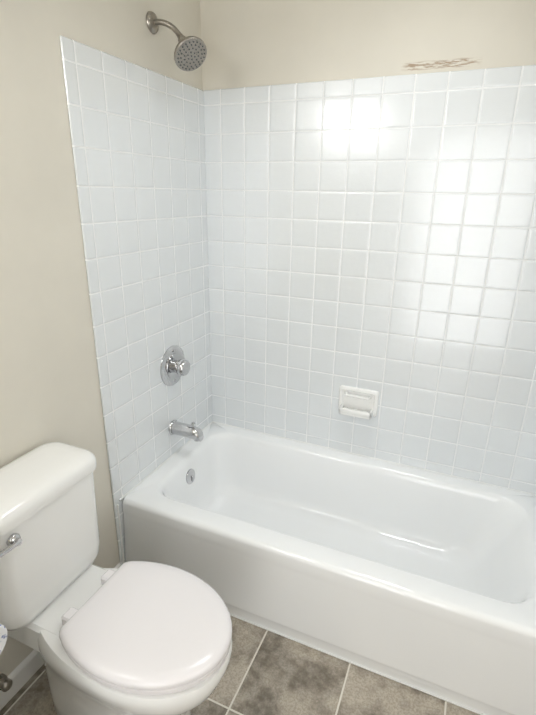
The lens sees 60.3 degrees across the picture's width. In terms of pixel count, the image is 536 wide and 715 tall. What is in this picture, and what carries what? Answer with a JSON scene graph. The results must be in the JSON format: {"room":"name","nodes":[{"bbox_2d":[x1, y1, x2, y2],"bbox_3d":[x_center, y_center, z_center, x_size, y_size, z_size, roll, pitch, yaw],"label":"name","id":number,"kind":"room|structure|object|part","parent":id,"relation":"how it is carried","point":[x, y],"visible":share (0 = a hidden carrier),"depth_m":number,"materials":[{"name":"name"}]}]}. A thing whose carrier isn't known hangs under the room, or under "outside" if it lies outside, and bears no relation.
{"room":"bathroom","nodes":[
{"label":"bathroom","id":0,"kind":"room"},
{"bbox_2d":[0,624,7,653],"bbox_3d":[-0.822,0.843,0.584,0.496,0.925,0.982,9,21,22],"label":"toilet paper","id":1,"kind":"object","parent":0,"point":[3,634],"visible":1,"depth_m":0.89,"materials":[{"name":"white paper"}]},
{"bbox_2d":[0,0,202,675],"bbox_3d":[-0.917,-0.044,0.814,0.100,2.440,3.200,9,21,22],"label":"wall","id":2,"kind":"structure","parent":0,"point":[49,386],"depth_m":1.31,"materials":[{"name":"beige paint"}]},
{"bbox_2d":[0,563,120,709],"bbox_3d":[-0.736,0.966,1.513,0.012,0.075,0.758,9,21,22],"label":"baseboard","id":3,"kind":"structure","parent":2,"relation":"attached to","point":[23,672],"depth_m":1.44,"materials":[{"name":"white wood"}]},
{"bbox_2d":[59,35,211,564],"bbox_3d":[-0.425,-0.102,1.869,0.008,1.858,0.745,9,21,22],"label":"wall tile","id":4,"kind":"structure","parent":2,"relation":"attached to","point":[137,132],"depth_m":1.69,"materials":[{"name":"white tile"}]},
{"bbox_2d":[160,345,189,385],"bbox_3d":[-0.374,0.040,1.950,0.076,0.176,0.176,9,21,22],"label":"shower valve","id":5,"kind":"object","parent":4,"relation":"attached to","point":[175,366],"visible":1,"depth_m":1.93,"materials":[{"name":"silver metal"}]},
{"bbox_2d":[169,420,203,441],"bbox_3d":[-0.354,0.313,2.010,0.148,0.083,0.068,9,21,22],"label":"tub spout","id":6,"kind":"object","parent":4,"relation":"attached to","point":[191,431],"visible":1,"depth_m":1.99,"materials":[{"name":"silver metal"}]},
{"bbox_2d":[146,11,206,70],"bbox_3d":[-0.307,-1.057,1.531,0.206,0.181,0.111,9,21,22],"label":"shower head","id":7,"kind":"object","parent":2,"relation":"attached to","point":[190,53],"visible":1,"depth_m":1.53},
{"bbox_2d":[0,616,479,714],"bbox_3d":[0.188,1.323,0.784,2.550,0.080,3.200,9,21,22],"label":"floor","id":8,"kind":"structure","parent":0,"point":[267,672],"depth_m":1.45,"materials":[{"name":"tile"}]},
{"bbox_2d":[0,442,231,714],"bbox_3d":[-0.432,0.702,1.235,0.705,0.768,0.388,9,21,22],"label":"toilet","id":9,"kind":"object","parent":8,"relation":"on","point":[139,638],"visible":1,"depth_m":1.17,"materials":[{"name":"white ceramic"}]},
{"bbox_3d":[-0.606,0.443,1.060,0.030,0.037,0.101,9,21,22],"label":"lever","id":10,"kind":"part","parent":9,"relation":"part of","materials":[{"name":"silver metal"}]},
{"bbox_2d":[117,421,535,714],"bbox_3d":[0.258,0.715,1.844,1.511,0.360,0.730,9,21,22],"label":"bathtub","id":11,"kind":"object","parent":8,"relation":"on","point":[421,579],"visible":0.98,"depth_m":1.69,"materials":[{"name":"white ceramic"}]},
{"bbox_2d":[200,0,535,90],"bbox_3d":[0.395,-0.400,1.878,1.620,2.440,0.100,9,21,22],"label":"wall","id":12,"kind":"structure","parent":0,"point":[250,43],"depth_m":1.61,"materials":[{"name":"beige paint"}]},
{"bbox_2d":[204,65,535,493],"bbox_3d":[0.417,-0.254,1.856,1.506,1.535,0.008,9,21,22],"label":"wall tile","id":13,"kind":"structure","parent":12,"relation":"attached to","point":[378,234],"depth_m":1.81,"materials":[{"name":"white tile"}]},
{"bbox_2d":[338,385,378,419],"bbox_3d":[0.384,0.197,1.990,0.172,0.120,0.066,9,21,22],"label":"soap dish","id":14,"kind":"object","parent":13,"relation":"attached to","point":[358,402],"visible":1,"depth_m":1.99,"materials":[{"name":"white ceramic"}]}
]}

